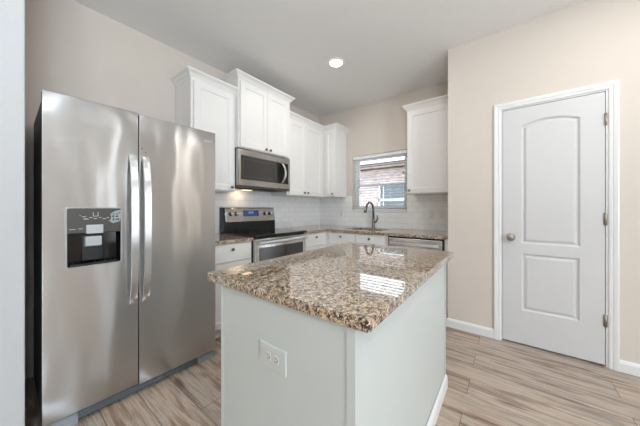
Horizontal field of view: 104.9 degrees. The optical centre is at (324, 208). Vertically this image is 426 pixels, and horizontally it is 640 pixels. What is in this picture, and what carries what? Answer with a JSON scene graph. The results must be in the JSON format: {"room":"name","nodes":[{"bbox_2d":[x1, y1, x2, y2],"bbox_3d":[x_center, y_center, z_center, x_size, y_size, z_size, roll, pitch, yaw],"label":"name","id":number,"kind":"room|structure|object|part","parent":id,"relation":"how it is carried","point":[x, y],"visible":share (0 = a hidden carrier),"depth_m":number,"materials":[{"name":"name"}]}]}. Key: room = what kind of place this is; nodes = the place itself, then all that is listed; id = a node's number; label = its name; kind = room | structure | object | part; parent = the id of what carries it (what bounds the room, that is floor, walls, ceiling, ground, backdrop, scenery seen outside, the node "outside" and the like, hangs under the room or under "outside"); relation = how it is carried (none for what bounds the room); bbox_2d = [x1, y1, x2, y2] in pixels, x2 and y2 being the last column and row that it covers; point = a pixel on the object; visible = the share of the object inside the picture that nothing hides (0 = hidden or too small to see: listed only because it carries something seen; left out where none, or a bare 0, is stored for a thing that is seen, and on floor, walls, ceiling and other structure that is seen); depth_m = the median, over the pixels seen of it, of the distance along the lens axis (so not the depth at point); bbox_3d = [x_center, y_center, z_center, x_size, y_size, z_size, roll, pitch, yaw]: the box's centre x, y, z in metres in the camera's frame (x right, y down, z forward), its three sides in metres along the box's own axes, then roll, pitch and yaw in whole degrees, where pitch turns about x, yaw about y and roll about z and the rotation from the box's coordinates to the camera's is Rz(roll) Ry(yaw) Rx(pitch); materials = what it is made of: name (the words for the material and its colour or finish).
{"room":"kitchen","nodes":[
{"label":"kitchen","id":0,"kind":"room"},
{"bbox_2d":[0,0,24,425],"bbox_3d":[-1.794,-0.207,1.371,0.800,2.757,0.120,0,0,37],"label":"wall","id":1,"kind":"structure","parent":0,"point":[12,12],"depth_m":1.15,"materials":[{"name":"white paint"}]},
{"bbox_2d":[25,0,319,378],"bbox_3d":[-2.215,-0.207,1.601,0.150,2.757,7.140,0,0,37],"label":"wall","id":2,"kind":"structure","parent":0,"point":[73,49],"depth_m":1.93,"materials":[{"name":"beige paint"}]},
{"bbox_2d":[170,65,237,192],"bbox_3d":[-1.218,-0.727,2.496,0.369,1.096,0.503,0,0,37],"label":"upper cabinet","id":3,"kind":"object","parent":2,"relation":"attached to","point":[205,102],"visible":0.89,"depth_m":2.43,"materials":[{"name":"white paint"}]},
{"bbox_3d":[-1.218,-1.240,2.496,0.369,0.070,0.503,0,0,37],"label":"crown moulding","id":4,"kind":"part","parent":3,"relation":"part of","materials":[{"name":"white paint"}]},
{"bbox_3d":[-1.088,-0.689,2.425,0.020,1.000,0.403,0,0,37],"label":"door","id":5,"kind":"part","parent":3,"relation":"part of","materials":[{"name":"white paint"}]},
{"bbox_2d":[219,68,294,158],"bbox_3d":[-0.817,-1.045,2.986,0.423,0.788,0.859,0,0,37],"label":"upper cabinet","id":6,"kind":"object","parent":2,"relation":"attached to","point":[262,111],"visible":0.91,"depth_m":2.79,"materials":[{"name":"white paint"}]},
{"bbox_3d":[-0.787,-1.007,2.737,0.020,0.692,0.358,0,0,37],"label":"door","id":7,"kind":"part","parent":6,"relation":"part of","materials":[{"name":"white paint"}]},
{"bbox_3d":[-0.817,-1.404,2.986,0.423,0.070,0.859,0,0,37],"label":"crown moulding","id":8,"kind":"part","parent":6,"relation":"part of","materials":[{"name":"white paint"}]},
{"bbox_2d":[235,148,289,191],"bbox_3d":[-0.808,-0.431,2.979,0.429,0.420,0.759,0,0,37],"label":"microwave","id":9,"kind":"object","parent":6,"relation":"attached to","point":[254,171],"visible":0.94,"depth_m":2.83,"materials":[{"name":"silver metal"}]},
{"bbox_3d":[-0.532,-0.443,3.091,0.002,0.254,0.179,0,0,37],"label":"control panel","id":10,"kind":"part","parent":9,"relation":"part of","materials":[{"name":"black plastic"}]},
{"bbox_3d":[-0.511,-0.443,3.065,0.064,0.242,0.027,0,0,20],"label":"handle","id":11,"kind":"part","parent":9,"relation":"part of","materials":[{"name":"metal"}]},
{"bbox_3d":[-0.573,-1.007,3.021,0.020,0.692,0.344,0,0,37],"label":"door","id":12,"kind":"part","parent":6,"relation":"part of","materials":[{"name":"white paint"}]},
{"bbox_2d":[215,190,319,233],"bbox_3d":[-0.789,0.041,3.370,0.008,0.540,2.319,0,0,37],"label":"backsplash","id":13,"kind":"structure","parent":2,"relation":"attached to","point":[288,211],"depth_m":3.54,"materials":[{"name":"white tile"}]},
{"bbox_2d":[271,111,323,197],"bbox_3d":[-0.372,-0.727,3.617,0.361,1.096,0.782,0,0,37],"label":"upper cabinet","id":14,"kind":"object","parent":2,"relation":"attached to","point":[306,135],"visible":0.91,"depth_m":3.49,"materials":[{"name":"white paint"}]},
{"bbox_3d":[-0.379,-0.689,3.370,0.020,1.000,0.319,0,0,37],"label":"door","id":15,"kind":"part","parent":14,"relation":"part of","materials":[{"name":"white paint"}]},
{"bbox_3d":[-0.247,-1.240,3.523,0.049,0.070,0.782,0,0,37],"label":"crown moulding","id":16,"kind":"part","parent":14,"relation":"part of","materials":[{"name":"white paint"}]},
{"bbox_3d":[-0.167,-0.689,3.652,0.020,1.000,0.378,0,0,37],"label":"door","id":17,"kind":"part","parent":14,"relation":"part of","materials":[{"name":"white paint"}]},
{"bbox_2d":[73,0,587,117],"bbox_3d":[0.443,-1.636,-0.480,6.900,0.100,7.300,0,0,37],"label":"ceiling","id":18,"kind":"structure","parent":0,"point":[388,48],"depth_m":2.23,"materials":[{"name":"paint"}]},
{"bbox_2d":[327,57,344,67],"bbox_3d":[0.119,-1.580,2.667,0.194,0.011,0.194,0,0,37],"label":"recessed light","id":19,"kind":"object","parent":18,"relation":"in","point":[335,62],"visible":1,"depth_m":2.65,"materials":[{"name":"white paint"}]},
{"bbox_2d":[330,60,341,66],"bbox_3d":[0.119,-1.577,2.667,0.129,0.005,0.129,0,0,37],"label":"diffuser","id":20,"kind":"object","parent":19,"relation":"attached to","point":[333,63],"depth_m":2.67,"materials":[{"name":"white plastic"}]},
{"bbox_2d":[25,326,639,425],"bbox_3d":[0.443,1.221,-0.480,6.900,0.100,7.300,0,0,37],"label":"floor","id":21,"kind":"structure","parent":0,"point":[492,382],"depth_m":1.54,"materials":[{"name":"brown wood"}]},
{"bbox_2d":[34,89,214,425],"bbox_3d":[-1.407,0.284,1.793,0.790,1.774,0.902,0,0,38],"label":"refrigerator","id":22,"kind":"object","parent":21,"relation":"on","point":[124,200],"visible":1,"depth_m":1.47,"materials":[{"name":"grey metal"}]},
{"bbox_3d":[-1.301,0.250,1.393,0.006,1.706,0.398,0,0,38],"label":"freezer door","id":23,"kind":"part","parent":22,"relation":"part of","materials":[{"name":"silver metal"}]},
{"bbox_3d":[-1.298,0.157,1.391,0.016,0.331,0.239,0,0,38],"label":"dispenser frame","id":24,"kind":"part","parent":22,"relation":"part of","materials":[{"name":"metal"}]},
{"bbox_3d":[-1.308,0.067,1.399,0.038,0.137,0.225,0,0,38],"label":"control panel","id":25,"kind":"part","parent":22,"relation":"part of","materials":[{"name":"grey plastic"}]},
{"bbox_3d":[-1.171,0.128,1.507,0.068,0.917,0.034,0,0,38],"label":"handle","id":26,"kind":"part","parent":22,"relation":"part of","materials":[{"name":"metal"}]},
{"bbox_3d":[-1.131,0.128,1.559,0.068,0.917,0.034,0,0,38],"label":"handle","id":27,"kind":"part","parent":22,"relation":"part of","materials":[{"name":"metal"}]},
{"bbox_3d":[-1.023,0.258,1.753,0.006,1.710,0.498,0,0,38],"label":"fresh food door","id":28,"kind":"part","parent":22,"relation":"part of","materials":[{"name":"silver metal"}]},
{"bbox_2d":[215,241,250,338],"bbox_3d":[-1.086,0.744,2.425,0.650,0.856,0.450,0,0,37],"label":"base cabinet","id":29,"kind":"object","parent":21,"relation":"on","point":[230,255],"visible":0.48,"depth_m":2.21,"materials":[{"name":"white paint"}]},
{"bbox_3d":[-0.858,0.403,2.251,0.020,0.156,0.421,0,0,37],"label":"drawer","id":30,"kind":"part","parent":29,"relation":"part of","materials":[{"name":"white paint"}]},
{"bbox_2d":[215,234,252,244],"bbox_3d":[-1.097,0.299,2.427,0.629,0.033,0.463,0,0,37],"label":"countertop","id":31,"kind":"structure","parent":29,"relation":"on","point":[220,239],"depth_m":2.33,"materials":[{"name":"stone"}]},
{"bbox_2d":[219,207,307,262],"bbox_3d":[-0.695,0.563,2.894,0.710,1.156,0.757,0,0,37],"label":"electric range","id":32,"kind":"object","parent":21,"relation":"on","point":[269,242],"visible":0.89,"depth_m":2.82,"materials":[{"name":"silver metal"}]},
{"bbox_3d":[-0.910,0.075,3.072,0.030,0.160,0.723,0,0,37],"label":"control panel","id":33,"kind":"part","parent":32,"relation":"part of","materials":[{"name":"silver metal"}]},
{"bbox_2d":[220,228,306,237],"bbox_3d":[-0.708,0.279,2.904,0.657,0.028,0.757,0,0,37],"label":"cooktop","id":34,"kind":"object","parent":32,"relation":"in","point":[247,232],"depth_m":2.78,"materials":[{"name":"glass"}]},
{"bbox_3d":[-0.475,0.620,2.730,0.039,0.633,0.749,0,0,37],"label":"oven door","id":35,"kind":"part","parent":32,"relation":"part of","materials":[{"name":"silver metal"}]},
{"bbox_3d":[-0.435,0.342,2.699,0.061,0.037,0.697,0,0,37],"label":"door handle","id":36,"kind":"part","parent":32,"relation":"part of","materials":[{"name":"metal"}]},
{"bbox_2d":[306,232,326,250],"bbox_3d":[-0.342,0.744,3.416,0.650,0.856,0.486,0,0,37],"label":"base cabinet","id":37,"kind":"object","parent":21,"relation":"on","point":[314,241],"visible":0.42,"depth_m":3.23,"materials":[{"name":"white paint"}]},
{"bbox_3d":[-0.127,0.775,3.225,0.020,0.563,0.406,0,0,37],"label":"door","id":38,"kind":"part","parent":37,"relation":"part of","materials":[{"name":"white paint"}]},
{"bbox_2d":[221,264,447,425],"bbox_3d":[0.175,0.744,1.331,0.680,0.854,1.200,0,0,36],"label":"kitchen island","id":39,"kind":"object","parent":21,"relation":"on","point":[393,374],"visible":0.58,"depth_m":0.88,"materials":[{"name":"white paint"}]},
{"bbox_2d":[260,340,286,376],"bbox_3d":[-0.181,0.514,0.848,0.130,0.082,0.008,0,0,36],"label":"power outlet","id":40,"kind":"object","parent":39,"relation":"attached to","point":[274,358],"visible":1,"depth_m":0.84,"materials":[{"name":"plastic"}]},
{"bbox_2d":[265,351,270,360],"bbox_3d":[-0.199,0.514,0.857,0.027,0.033,0.002,0,0,36],"label":"receptacle","id":41,"kind":"object","parent":40,"relation":"attached to","point":[267,353],"depth_m":0.86,"materials":[{"name":"plastic"}]},
{"bbox_2d":[273,355,278,365],"bbox_3d":[-0.167,0.514,0.834,0.027,0.033,0.002,0,0,36],"label":"receptacle","id":42,"kind":"object","parent":40,"relation":"attached to","point":[275,357],"depth_m":0.83,"materials":[{"name":"plastic"}]},
{"bbox_2d":[208,242,452,332],"bbox_3d":[0.160,0.299,1.351,0.786,0.034,1.237,0,0,36],"label":"island countertop","id":43,"kind":"structure","parent":39,"relation":"on","point":[357,286],"depth_m":0.99,"materials":[{"name":"stone"}]},
{"bbox_3d":[0.443,1.130,1.134,0.014,0.083,1.199,0,0,36],"label":"baseboard","id":44,"kind":"part","parent":39,"relation":"part of","materials":[{"name":"white paint"}]},
{"bbox_2d":[327,231,387,246],"bbox_3d":[0.313,0.744,3.575,1.500,0.856,0.650,0,0,37],"label":"base cabinet","id":45,"kind":"object","parent":21,"relation":"on","point":[333,238],"visible":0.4,"depth_m":3.17,"materials":[{"name":"white paint"}]},
{"bbox_3d":[0.227,0.403,3.281,0.404,0.156,0.020,0,0,37],"label":"drawer","id":46,"kind":"part","parent":45,"relation":"part of","materials":[{"name":"white paint"}]},
{"bbox_2d":[280,225,447,239],"bbox_3d":[0.441,0.299,3.205,2.156,0.033,1.090,0,0,37],"label":"countertop","id":47,"kind":"structure","parent":45,"relation":"on","point":[430,234],"depth_m":3.18,"materials":[{"name":"stone"}]},
{"bbox_2d":[364,201,377,227],"bbox_3d":[0.653,0.089,3.477,0.108,0.386,0.302,0,0,37],"label":"faucet","id":48,"kind":"object","parent":47,"relation":"on","point":[369,202],"visible":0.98,"depth_m":3.57,"materials":[{"name":"silver metal"}]},
{"bbox_3d":[0.642,0.019,3.508,0.029,0.246,0.241,0,0,37],"label":"spout","id":49,"kind":"part","parent":48,"relation":"part of","materials":[{"name":"silver metal"}]},
{"bbox_3d":[0.549,0.403,3.039,0.378,0.156,0.020,0,0,37],"label":"drawer","id":50,"kind":"part","parent":45,"relation":"part of","materials":[{"name":"white paint"}]},
{"bbox_2d":[388,236,444,250],"bbox_3d":[1.147,0.745,2.925,0.605,0.852,0.668,0,0,37],"label":"dishwasher","id":51,"kind":"object","parent":21,"relation":"on","point":[410,242],"visible":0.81,"depth_m":2.66,"materials":[{"name":"silver metal"}]},
{"bbox_3d":[0.959,0.389,2.674,0.520,0.030,0.040,0,0,37],"label":"handle","id":52,"kind":"part","parent":51,"relation":"part of","materials":[{"name":"metal"}]},
{"bbox_2d":[445,240,447,318],"bbox_3d":[1.424,0.744,2.753,0.038,0.855,0.610,0,0,37],"label":"filler panel","id":53,"kind":"object","parent":21,"relation":"on","point":[446,241],"visible":0.12,"depth_m":2.51,"materials":[{"name":"white paint"}]},
{"bbox_2d":[320,82,447,230],"bbox_3d":[0.812,-0.207,3.706,2.166,2.757,0.140,0,0,37],"label":"wall","id":54,"kind":"structure","parent":0,"point":[378,127],"depth_m":3.65,"materials":[{"name":"beige paint"}]},
{"bbox_2d":[316,123,349,197],"bbox_3d":[0.041,-0.727,3.965,0.602,1.096,0.370,0,0,37],"label":"upper cabinet","id":55,"kind":"object","parent":54,"relation":"attached to","point":[335,134],"visible":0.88,"depth_m":3.77,"materials":[{"name":"white paint"}]},
{"bbox_3d":[0.078,-0.689,3.754,0.178,1.000,0.020,0,0,37],"label":"door","id":56,"kind":"part","parent":55,"relation":"part of","materials":[{"name":"white paint"}]},
{"bbox_3d":[0.166,-1.240,3.872,0.291,0.070,0.369,0,0,37],"label":"crown moulding","id":57,"kind":"part","parent":55,"relation":"part of","materials":[{"name":"white paint"}]},
{"bbox_2d":[340,209,343,216],"bbox_3d":[0.270,0.071,4.010,0.072,0.117,0.008,0,0,37],"label":"power outlet","id":58,"kind":"object","parent":54,"relation":"attached to","point":[341,210],"visible":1,"depth_m":4.00,"materials":[{"name":"white plastic"}]},
{"bbox_2d":[352,154,406,212],"bbox_3d":[0.817,-0.383,3.689,0.869,0.873,0.151,0,0,37],"label":"window","id":59,"kind":"structure","parent":54,"relation":"in","point":[357,201],"depth_m":3.72,"materials":[{"name":"white plastic"}]},
{"bbox_3d":[0.799,0.043,3.665,0.869,0.022,0.090,0,0,37],"label":"sill","id":60,"kind":"part","parent":59,"relation":"part of","materials":[{"name":"white paint"}]},
{"bbox_2d":[353,150,406,210],"bbox_3d":[0.794,-0.395,3.659,0.853,0.845,0.085,0,0,37],"label":"window blind","id":61,"kind":"object","parent":59,"relation":"attached to","point":[400,152],"visible":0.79,"depth_m":3.63,"materials":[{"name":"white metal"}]},
{"bbox_3d":[0.803,0.018,3.670,0.849,0.018,0.050,0,0,37],"label":"rail","id":62,"kind":"part","parent":61,"relation":"part of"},
{"bbox_3d":[0.940,-0.374,3.532,0.002,0.771,0.002,0,0,37],"label":"ladder cord","id":63,"kind":"part","parent":61,"relation":"part of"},
{"bbox_3d":[0.837,-0.193,3.715,0.795,0.378,0.024,0,0,37],"label":"sash","id":64,"kind":"part","parent":59,"relation":"part of","materials":[{"name":"white plastic"}]},
{"bbox_3d":[0.852,-0.565,3.736,0.795,0.439,0.024,0,0,37],"label":"sash","id":65,"kind":"part","parent":59,"relation":"part of","materials":[{"name":"white plastic"}]},
{"bbox_2d":[320,194,447,230],"bbox_3d":[0.771,0.055,3.645,2.158,0.512,0.008,0,0,37],"label":"backsplash","id":66,"kind":"structure","parent":54,"relation":"attached to","point":[416,217],"depth_m":3.46,"materials":[{"name":"white tile"}]},
{"bbox_2d":[402,94,447,194],"bbox_3d":[1.294,-0.727,3.025,0.573,1.096,0.369,0,0,37],"label":"upper cabinet","id":67,"kind":"object","parent":54,"relation":"attached to","point":[427,120],"visible":0.83,"depth_m":2.90,"materials":[{"name":"white paint"}]},
{"bbox_3d":[1.294,-1.240,3.025,0.573,0.070,0.369,0,0,37],"label":"crown moulding","id":68,"kind":"part","parent":67,"relation":"part of","materials":[{"name":"white paint"}]},
{"bbox_2d":[429,210,434,218],"bbox_3d":[1.379,0.071,3.178,0.072,0.117,0.008,0,0,37],"label":"power outlet","id":69,"kind":"object","parent":54,"relation":"attached to","point":[431,212],"visible":1,"depth_m":3.17,"materials":[{"name":"white plastic"}]},
{"bbox_2d":[439,210,444,218],"bbox_3d":[1.474,0.071,3.106,0.072,0.117,0.008,0,0,37],"label":"power outlet","id":70,"kind":"object","parent":54,"relation":"attached to","point":[441,212],"visible":1,"depth_m":3.10,"materials":[{"name":"white plastic"}]},
{"bbox_2d":[448,0,639,363],"bbox_3d":[3.032,-0.207,1.167,4.434,2.757,0.110,0,0,37],"label":"wall","id":71,"kind":"structure","parent":0,"point":[590,42],"depth_m":2.12,"materials":[{"name":"beige paint"}]},
{"bbox_2d":[446,317,493,338],"bbox_3d":[1.393,1.130,2.372,0.394,0.083,0.098,0,0,37],"label":"baseboard","id":72,"kind":"structure","parent":71,"relation":"attached to","point":[464,326],"depth_m":2.32,"materials":[{"name":"white paint"}]},
{"bbox_2d":[502,92,607,364],"bbox_3d":[1.821,0.146,1.990,0.630,2.025,0.108,0,0,37],"label":"door","id":73,"kind":"structure","parent":71,"relation":"in","point":[554,217],"depth_m":1.98,"materials":[{"name":"white paint"}]},
{"bbox_3d":[1.608,0.249,2.128,0.062,0.062,0.073,0,0,37],"label":"knob","id":74,"kind":"part","parent":73,"relation":"part of","materials":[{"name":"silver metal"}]},
{"bbox_2d":[494,79,619,371],"bbox_3d":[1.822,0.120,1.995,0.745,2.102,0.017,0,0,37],"label":"trim","id":75,"kind":"structure","parent":71,"relation":"attached to","point":[613,87],"depth_m":1.81,"materials":[{"name":"white paint"}]},
{"bbox_2d":[620,360,639,376],"bbox_3d":[3.445,1.130,0.780,3.310,0.083,0.014,0,0,37],"label":"baseboard","id":76,"kind":"structure","parent":71,"relation":"attached to","point":[631,368],"depth_m":1.74,"materials":[{"name":"white paint"}]},
{"label":"outside","id":77,"kind":"structure","parent":0,"visible":0},
{"bbox_3d":[2.694,1.471,8.020,18.000,0.100,8.700,0,0,37],"label":"ground","id":78,"kind":"structure","parent":77,"visible":0},
{"bbox_2d":[360,159,404,205],"bbox_3d":[2.814,-0.094,8.180,14.800,3.030,4.100,0,0,37],"label":"house","id":79,"kind":"structure","parent":78,"relation":"on","point":[399,199],"depth_m":7.09,"materials":[{"name":"brick"}]},
{"bbox_3d":[1.932,-0.269,7.004,0.840,0.980,0.020,0,0,37],"label":"pane","id":80,"kind":"part","parent":79,"relation":"part of","materials":[{"name":"clear glass"}]}
]}

